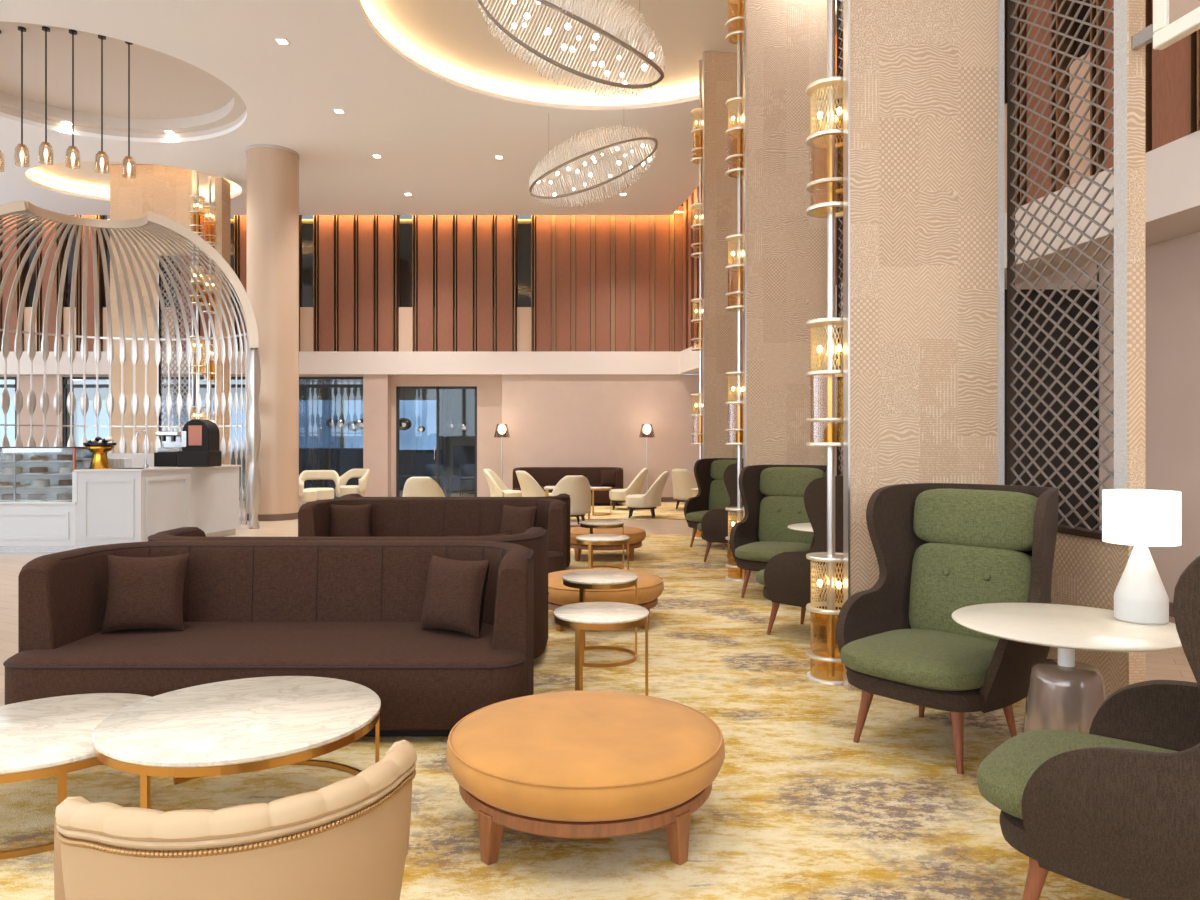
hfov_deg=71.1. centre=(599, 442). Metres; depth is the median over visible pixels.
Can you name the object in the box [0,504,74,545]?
counter panel
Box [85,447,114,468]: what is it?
stand
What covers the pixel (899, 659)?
seat cushion
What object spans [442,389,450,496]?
sheer curtain
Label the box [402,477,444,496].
lounge chair
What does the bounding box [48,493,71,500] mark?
chocolate cake
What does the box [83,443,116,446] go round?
tray
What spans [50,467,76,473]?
cake
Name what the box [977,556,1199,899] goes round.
chair
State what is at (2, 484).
tray
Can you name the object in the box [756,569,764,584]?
seat cushion
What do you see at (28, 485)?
tray
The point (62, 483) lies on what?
chocolate cake
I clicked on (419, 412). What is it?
window
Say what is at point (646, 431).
floor lamp
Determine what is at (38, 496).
chocolate cake
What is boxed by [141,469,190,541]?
counter panel
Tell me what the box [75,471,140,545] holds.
counter panel
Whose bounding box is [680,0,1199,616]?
wall
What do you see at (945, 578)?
cushion
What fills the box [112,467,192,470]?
countertop
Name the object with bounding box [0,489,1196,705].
floor
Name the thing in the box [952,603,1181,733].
pedestal table
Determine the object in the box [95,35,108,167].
glass pendant
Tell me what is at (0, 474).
shelf
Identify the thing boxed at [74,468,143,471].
countertop
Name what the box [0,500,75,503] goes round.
countertop
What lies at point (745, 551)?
seat cushion
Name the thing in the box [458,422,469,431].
globe pendant
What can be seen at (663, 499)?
baseboard
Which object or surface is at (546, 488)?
table
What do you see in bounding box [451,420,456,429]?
globe pendant
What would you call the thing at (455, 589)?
throw pillow
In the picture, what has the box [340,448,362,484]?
booth
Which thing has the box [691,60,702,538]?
pole
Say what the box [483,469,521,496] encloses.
lounge chair
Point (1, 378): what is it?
window
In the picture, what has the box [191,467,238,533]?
counter panel
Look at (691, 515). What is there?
seat cushion
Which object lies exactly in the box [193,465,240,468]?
countertop
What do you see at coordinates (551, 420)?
wall
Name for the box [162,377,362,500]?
window
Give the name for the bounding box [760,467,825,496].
cushion
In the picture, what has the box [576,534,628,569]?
side table
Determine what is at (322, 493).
chair
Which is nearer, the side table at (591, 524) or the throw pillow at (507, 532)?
the throw pillow at (507, 532)
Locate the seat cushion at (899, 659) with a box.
[840,629,997,690]
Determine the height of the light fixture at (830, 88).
6.749 m
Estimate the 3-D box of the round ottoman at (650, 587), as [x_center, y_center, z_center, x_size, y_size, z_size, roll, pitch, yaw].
[-0.010,1.211,6.550,1.016,0.354,1.016,0,0,-6]
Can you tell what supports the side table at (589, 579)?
on the carpet at (796, 808)
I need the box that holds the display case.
[0,447,92,501]
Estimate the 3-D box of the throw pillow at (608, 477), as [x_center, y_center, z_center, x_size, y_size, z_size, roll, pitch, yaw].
[0.203,0.800,18.980,0.400,0.392,0.191,0,0,0]
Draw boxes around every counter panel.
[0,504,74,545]
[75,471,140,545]
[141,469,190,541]
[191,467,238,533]
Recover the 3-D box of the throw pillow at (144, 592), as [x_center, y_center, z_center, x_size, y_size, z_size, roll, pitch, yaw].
[-2.410,0.795,4.460,0.410,0.402,0.192,0,0,-9]
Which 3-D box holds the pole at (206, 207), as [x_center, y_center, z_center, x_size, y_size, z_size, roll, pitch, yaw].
[-7.846,-1.975,16.900,0.289,6.750,0.289,0,0,-40]
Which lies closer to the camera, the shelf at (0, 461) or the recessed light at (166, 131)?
the shelf at (0, 461)
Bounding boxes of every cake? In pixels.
[0,454,22,460]
[0,467,29,473]
[0,493,25,500]
[19,493,53,500]
[21,467,56,473]
[22,479,54,486]
[48,454,83,460]
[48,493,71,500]
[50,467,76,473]
[50,479,71,486]
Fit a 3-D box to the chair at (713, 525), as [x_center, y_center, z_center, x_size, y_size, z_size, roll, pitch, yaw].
[1.661,0.802,9.713,1.053,1.178,0.875,0,0,42]
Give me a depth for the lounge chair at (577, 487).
13.74 m
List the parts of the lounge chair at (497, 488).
backrest, seat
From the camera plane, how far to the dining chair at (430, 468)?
22.73 m
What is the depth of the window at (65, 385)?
20.33 m
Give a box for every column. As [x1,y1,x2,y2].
[110,165,195,452]
[246,144,299,520]
[703,52,742,458]
[743,0,842,582]
[843,0,1144,698]
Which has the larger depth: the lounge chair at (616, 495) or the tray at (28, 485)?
the lounge chair at (616, 495)
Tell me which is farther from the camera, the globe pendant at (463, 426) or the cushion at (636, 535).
the globe pendant at (463, 426)
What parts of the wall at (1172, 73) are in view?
terracotta panel, brass trim, terracotta panel, brass trim, terracotta panel, brass trim, terracotta panel, terracotta panel, brass trim, brass trim, sill panel, brass trim, terracotta panel, brass trim, sill panel, brass trim, terracotta panel, brass trim, terracotta panel, baseboard, brass trim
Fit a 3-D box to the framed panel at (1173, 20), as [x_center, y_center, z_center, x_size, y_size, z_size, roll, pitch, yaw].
[2.520,-2.512,3.101,0.050,1.600,1.460,0,0,-9]
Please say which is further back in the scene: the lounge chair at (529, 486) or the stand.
the lounge chair at (529, 486)
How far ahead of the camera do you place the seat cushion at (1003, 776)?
2.49 m
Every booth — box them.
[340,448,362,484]
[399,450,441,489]
[451,446,474,490]
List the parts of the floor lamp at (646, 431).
lamp shade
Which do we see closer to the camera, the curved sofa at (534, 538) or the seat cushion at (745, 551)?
the curved sofa at (534, 538)
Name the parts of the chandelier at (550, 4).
bulb, bulb, frame rail, bulb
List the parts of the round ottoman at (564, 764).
leg, leg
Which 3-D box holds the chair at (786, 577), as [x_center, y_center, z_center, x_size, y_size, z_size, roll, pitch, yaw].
[1.661,0.802,6.013,1.053,1.178,0.875,0,0,42]
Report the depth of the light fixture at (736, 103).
8.55 m
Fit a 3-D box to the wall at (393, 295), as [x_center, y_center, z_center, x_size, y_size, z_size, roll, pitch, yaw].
[-7.880,-3.765,20.025,20.240,4.270,0.650,0,0,0]
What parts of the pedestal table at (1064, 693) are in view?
stem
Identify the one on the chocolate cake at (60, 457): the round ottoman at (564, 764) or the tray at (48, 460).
the tray at (48, 460)
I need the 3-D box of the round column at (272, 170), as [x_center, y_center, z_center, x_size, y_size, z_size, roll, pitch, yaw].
[-6.034,-1.974,15.500,0.930,6.749,0.930,0,0,0]
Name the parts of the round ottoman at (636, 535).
leg, leg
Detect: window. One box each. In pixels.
[0,374,698,450]
[0,377,16,439]
[63,377,108,446]
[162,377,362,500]
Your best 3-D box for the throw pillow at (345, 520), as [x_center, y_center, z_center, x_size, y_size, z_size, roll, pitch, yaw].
[-2.441,0.800,8.200,0.420,0.412,0.194,0,0,-6]
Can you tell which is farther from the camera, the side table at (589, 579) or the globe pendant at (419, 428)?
the globe pendant at (419, 428)
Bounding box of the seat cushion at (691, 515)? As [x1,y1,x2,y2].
[686,510,709,521]
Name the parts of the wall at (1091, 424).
edge post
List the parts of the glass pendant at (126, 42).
lamp shade, cord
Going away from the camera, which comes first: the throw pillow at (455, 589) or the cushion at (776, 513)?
the throw pillow at (455, 589)
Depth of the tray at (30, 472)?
10.80 m
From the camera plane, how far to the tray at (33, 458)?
10.83 m
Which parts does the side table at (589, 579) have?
leg, leg, leg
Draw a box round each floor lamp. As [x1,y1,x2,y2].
[494,424,509,481]
[639,424,654,491]
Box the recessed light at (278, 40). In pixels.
[274,38,289,43]
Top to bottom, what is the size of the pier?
6.750 m
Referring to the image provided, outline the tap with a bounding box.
[136,430,148,467]
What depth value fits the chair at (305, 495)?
16.74 m
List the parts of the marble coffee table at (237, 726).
leg, leg, leg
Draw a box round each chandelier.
[477,0,664,97]
[529,124,657,207]
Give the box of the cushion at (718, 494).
[709,479,729,509]
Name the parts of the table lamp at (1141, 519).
lamp shade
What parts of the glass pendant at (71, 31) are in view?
cord, bulb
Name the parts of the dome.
post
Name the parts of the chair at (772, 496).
leg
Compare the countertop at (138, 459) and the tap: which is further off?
the countertop at (138, 459)
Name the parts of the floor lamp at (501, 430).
lamp shade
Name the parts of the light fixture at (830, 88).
amber glass, amber glass, amber glass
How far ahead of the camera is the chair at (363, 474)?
18.48 m
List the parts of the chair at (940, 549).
leg, leg, leg, leg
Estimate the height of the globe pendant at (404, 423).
1.359 m
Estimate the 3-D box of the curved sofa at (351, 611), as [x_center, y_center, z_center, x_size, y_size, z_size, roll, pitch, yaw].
[-1.580,0.973,4.346,2.464,0.830,1.007,0,0,0]
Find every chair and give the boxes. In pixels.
[54,739,416,899]
[299,470,339,499]
[299,480,316,501]
[335,469,369,496]
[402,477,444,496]
[426,464,441,485]
[460,465,474,494]
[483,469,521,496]
[515,471,550,496]
[551,475,590,523]
[609,468,648,509]
[626,471,669,517]
[672,469,697,508]
[684,458,742,549]
[697,463,742,561]
[730,465,826,597]
[756,476,842,634]
[836,483,1058,773]
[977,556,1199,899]
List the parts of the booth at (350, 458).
seat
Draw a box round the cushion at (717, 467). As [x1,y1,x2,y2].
[710,460,742,479]
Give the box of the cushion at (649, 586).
[548,569,663,604]
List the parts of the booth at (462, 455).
seat, backrest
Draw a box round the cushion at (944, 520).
[913,489,1037,551]
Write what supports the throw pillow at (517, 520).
on the curved sofa at (390, 517)
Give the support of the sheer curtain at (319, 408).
hanging from the ceiling at (1, 381)
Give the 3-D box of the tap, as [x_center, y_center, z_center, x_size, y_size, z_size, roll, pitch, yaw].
[-6.104,0.078,11.200,0.162,0.512,0.060,0,0,0]
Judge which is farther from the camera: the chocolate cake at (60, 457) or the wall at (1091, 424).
the chocolate cake at (60, 457)
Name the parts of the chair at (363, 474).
seat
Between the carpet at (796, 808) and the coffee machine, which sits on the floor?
the carpet at (796, 808)
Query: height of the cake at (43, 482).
0.085 m
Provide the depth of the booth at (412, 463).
24.60 m
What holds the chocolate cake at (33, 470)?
on the display case
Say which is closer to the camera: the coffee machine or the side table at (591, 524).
the side table at (591, 524)
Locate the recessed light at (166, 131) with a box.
[163,130,175,133]
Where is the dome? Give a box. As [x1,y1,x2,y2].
[0,200,260,528]
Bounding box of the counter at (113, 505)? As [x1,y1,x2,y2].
[0,465,240,552]
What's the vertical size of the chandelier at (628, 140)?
1.539 m
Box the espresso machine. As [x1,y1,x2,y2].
[154,431,181,466]
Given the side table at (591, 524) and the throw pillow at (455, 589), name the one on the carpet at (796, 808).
the side table at (591, 524)
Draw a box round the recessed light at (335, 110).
[333,109,344,112]
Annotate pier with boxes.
[215,177,230,464]
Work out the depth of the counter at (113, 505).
10.79 m
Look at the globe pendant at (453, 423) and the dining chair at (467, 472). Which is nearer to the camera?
the dining chair at (467, 472)
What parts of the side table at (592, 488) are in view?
leg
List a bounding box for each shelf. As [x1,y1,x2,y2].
[0,461,90,461]
[0,474,71,474]
[0,486,71,487]
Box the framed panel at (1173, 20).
[1131,0,1199,49]
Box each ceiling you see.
[0,0,842,214]
[0,380,362,383]
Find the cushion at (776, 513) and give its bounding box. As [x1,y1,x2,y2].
[759,496,813,543]
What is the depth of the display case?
11.20 m
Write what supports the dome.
on the floor
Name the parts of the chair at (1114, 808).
leg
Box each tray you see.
[0,482,27,486]
[0,485,27,486]
[19,499,53,500]
[20,456,47,460]
[21,472,56,473]
[22,485,54,486]
[48,460,83,460]
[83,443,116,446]
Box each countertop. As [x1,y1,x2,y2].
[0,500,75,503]
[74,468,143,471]
[107,453,154,467]
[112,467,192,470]
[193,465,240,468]
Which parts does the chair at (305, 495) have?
backrest, seat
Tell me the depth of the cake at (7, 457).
10.81 m
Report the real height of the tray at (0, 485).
0.012 m
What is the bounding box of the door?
[396,386,476,496]
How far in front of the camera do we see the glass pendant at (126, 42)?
11.88 m
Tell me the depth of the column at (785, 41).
8.36 m
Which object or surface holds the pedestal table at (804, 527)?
on the carpet at (796, 808)
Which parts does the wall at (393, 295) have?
brass trim, terracotta panel, brass trim, sill panel, brass trim, terracotta panel, brass trim, sill panel, brass trim, terracotta panel, brass trim, sill panel, sill panel, brass trim, terracotta panel, brass trim, terracotta panel, brass trim, sill panel, brass trim, terracotta panel, brass trim, sill panel, brass trim, terracotta panel, brass trim, terracotta panel, brass trim, terracotta panel, brass trim, terracotta panel, brass trim, sill panel, brass trim, terracotta panel, brass trim, terracotta panel, brass trim, terracotta panel, brass trim, terracotta panel, brass trim, terracotta panel, brass trim, sill panel, brass trim, terracotta panel, tan trim, terracotta panel, tan trim, terracotta panel, tan trim, terracotta panel, tan trim, terracotta panel, tan trim, terracotta panel, tan trim, terracotta panel, tan trim, terracotta panel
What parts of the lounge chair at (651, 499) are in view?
seat, backrest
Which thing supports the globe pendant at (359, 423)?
hanging from the ceiling at (1, 381)
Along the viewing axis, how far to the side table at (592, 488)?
16.09 m
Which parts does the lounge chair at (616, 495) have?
seat, backrest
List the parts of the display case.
glass, corner post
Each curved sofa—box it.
[3,541,533,736]
[148,527,548,658]
[298,498,565,572]
[339,494,570,567]
[512,467,622,505]
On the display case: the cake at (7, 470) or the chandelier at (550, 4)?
the cake at (7, 470)
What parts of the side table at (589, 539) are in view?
leg, leg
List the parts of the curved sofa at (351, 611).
seat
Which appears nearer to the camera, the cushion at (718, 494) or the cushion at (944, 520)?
the cushion at (944, 520)
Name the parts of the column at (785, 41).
edge trim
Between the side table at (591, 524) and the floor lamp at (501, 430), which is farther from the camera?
the floor lamp at (501, 430)
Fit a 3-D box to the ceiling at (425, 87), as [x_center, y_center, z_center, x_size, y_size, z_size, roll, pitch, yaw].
[-5.935,-5.520,5.860,24.130,0.340,27.720,0,0,0]
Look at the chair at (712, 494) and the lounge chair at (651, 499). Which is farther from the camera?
the lounge chair at (651, 499)
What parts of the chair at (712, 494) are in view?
leg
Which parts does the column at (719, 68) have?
edge trim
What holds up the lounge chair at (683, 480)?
on the carpet at (667, 510)
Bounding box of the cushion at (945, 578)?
[909,543,1031,641]
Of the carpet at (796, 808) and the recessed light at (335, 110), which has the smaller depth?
the carpet at (796, 808)
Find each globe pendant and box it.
[340,419,346,428]
[347,421,358,430]
[355,419,362,428]
[399,418,411,429]
[417,426,424,431]
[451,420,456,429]
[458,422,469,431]
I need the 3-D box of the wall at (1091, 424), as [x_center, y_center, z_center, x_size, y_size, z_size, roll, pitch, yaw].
[3.880,-0.115,7.660,1.360,3.030,0.160,0,0,0]
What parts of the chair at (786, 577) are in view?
leg, leg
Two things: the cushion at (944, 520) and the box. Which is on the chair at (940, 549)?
the cushion at (944, 520)
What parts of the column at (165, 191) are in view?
edge trim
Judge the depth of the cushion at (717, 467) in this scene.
11.64 m
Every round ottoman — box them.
[446,691,724,864]
[548,569,663,631]
[570,526,645,560]
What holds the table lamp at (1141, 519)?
on the pedestal table at (1064, 693)
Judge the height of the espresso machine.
0.500 m
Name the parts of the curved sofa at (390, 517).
seat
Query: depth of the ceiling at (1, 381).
23.60 m
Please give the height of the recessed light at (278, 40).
0.011 m
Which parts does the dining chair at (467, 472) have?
seat, backrest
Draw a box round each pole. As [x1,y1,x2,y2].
[189,172,205,419]
[202,177,216,422]
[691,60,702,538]
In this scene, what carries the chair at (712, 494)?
on the carpet at (796, 808)
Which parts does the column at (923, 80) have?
edge trim, broad panel, edge trim, return panel, panel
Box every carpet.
[0,534,1128,899]
[570,502,685,519]
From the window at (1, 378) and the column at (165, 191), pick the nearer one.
the column at (165, 191)
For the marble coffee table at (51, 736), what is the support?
on the carpet at (796, 808)
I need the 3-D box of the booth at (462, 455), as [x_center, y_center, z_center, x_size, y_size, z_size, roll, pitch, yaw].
[-3.250,0.715,23.795,1.900,1.270,0.690,0,0,0]
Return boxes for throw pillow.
[100,553,189,633]
[329,503,372,536]
[421,555,489,637]
[445,531,511,536]
[500,504,537,534]
[600,470,616,486]
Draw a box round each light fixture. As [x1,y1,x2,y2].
[725,0,742,580]
[806,0,842,685]
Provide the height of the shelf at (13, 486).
0.012 m
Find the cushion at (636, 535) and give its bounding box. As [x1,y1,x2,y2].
[570,526,645,545]
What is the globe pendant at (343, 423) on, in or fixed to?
hanging from the ceiling at (1, 381)
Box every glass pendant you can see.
[14,26,28,163]
[39,26,52,158]
[66,29,79,162]
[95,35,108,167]
[122,41,135,177]
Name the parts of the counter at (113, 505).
panel moulding, panel moulding, panel moulding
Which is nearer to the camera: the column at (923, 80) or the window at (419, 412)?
the column at (923, 80)
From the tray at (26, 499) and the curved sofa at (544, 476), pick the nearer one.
the tray at (26, 499)
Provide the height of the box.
0.130 m
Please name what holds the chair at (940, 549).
on the carpet at (796, 808)
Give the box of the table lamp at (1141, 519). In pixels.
[1102,489,1180,624]
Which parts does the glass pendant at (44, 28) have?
cord, bulb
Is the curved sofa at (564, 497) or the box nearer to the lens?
the curved sofa at (564, 497)
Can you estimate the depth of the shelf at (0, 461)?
10.71 m
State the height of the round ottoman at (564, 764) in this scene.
0.354 m
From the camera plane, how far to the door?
20.33 m
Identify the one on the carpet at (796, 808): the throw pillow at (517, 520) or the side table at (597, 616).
the side table at (597, 616)
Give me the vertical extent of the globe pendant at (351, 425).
1.379 m
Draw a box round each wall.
[0,204,683,375]
[0,374,702,496]
[7,388,474,488]
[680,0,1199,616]
[1004,265,1098,529]
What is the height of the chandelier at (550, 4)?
1.871 m
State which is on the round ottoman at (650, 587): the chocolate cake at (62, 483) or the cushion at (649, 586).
the cushion at (649, 586)
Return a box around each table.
[0,693,150,859]
[92,676,380,808]
[544,486,590,519]
[553,602,648,695]
[562,570,637,667]
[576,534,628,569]
[579,520,623,568]
[591,487,611,515]
[788,523,813,532]
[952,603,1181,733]
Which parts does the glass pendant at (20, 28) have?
cord, bulb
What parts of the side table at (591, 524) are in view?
leg, leg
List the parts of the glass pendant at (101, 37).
cord, bulb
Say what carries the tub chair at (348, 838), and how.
on the carpet at (796, 808)
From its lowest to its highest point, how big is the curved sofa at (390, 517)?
0.830 m
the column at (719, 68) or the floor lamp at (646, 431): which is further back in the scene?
the floor lamp at (646, 431)
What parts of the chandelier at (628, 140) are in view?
frame rail, frame rail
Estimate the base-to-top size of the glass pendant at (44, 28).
1.854 m
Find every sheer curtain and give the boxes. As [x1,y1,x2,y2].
[299,380,339,497]
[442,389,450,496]
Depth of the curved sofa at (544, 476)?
19.29 m
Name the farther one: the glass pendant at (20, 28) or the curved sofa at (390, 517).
the glass pendant at (20, 28)
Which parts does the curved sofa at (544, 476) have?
seat, backrest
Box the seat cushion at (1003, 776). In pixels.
[977,730,1178,819]
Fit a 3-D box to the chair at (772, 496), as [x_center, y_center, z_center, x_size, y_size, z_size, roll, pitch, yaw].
[1.678,0.802,7.728,0.875,1.178,1.053,0,0,30]
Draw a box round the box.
[108,458,131,467]
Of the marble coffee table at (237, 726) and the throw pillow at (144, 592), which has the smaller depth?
the marble coffee table at (237, 726)
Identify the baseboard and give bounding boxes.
[661,497,677,501]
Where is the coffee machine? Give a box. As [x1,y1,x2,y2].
[177,419,220,466]
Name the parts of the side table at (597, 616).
leg, leg, leg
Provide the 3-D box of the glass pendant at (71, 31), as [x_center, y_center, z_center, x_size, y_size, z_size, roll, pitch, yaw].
[-7.278,-4.750,11.601,0.170,1.880,0.170,0,0,0]
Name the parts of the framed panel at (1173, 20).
moulding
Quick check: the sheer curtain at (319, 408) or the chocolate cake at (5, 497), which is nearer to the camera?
the chocolate cake at (5, 497)
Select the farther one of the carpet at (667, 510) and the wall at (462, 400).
the wall at (462, 400)
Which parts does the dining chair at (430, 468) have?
backrest, seat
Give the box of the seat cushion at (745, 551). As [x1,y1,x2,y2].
[735,541,810,561]
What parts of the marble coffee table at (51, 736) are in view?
leg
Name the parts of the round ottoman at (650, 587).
leg, leg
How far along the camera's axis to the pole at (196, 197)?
16.58 m
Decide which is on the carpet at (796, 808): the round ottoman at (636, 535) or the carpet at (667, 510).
the round ottoman at (636, 535)
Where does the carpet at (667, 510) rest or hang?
on the floor

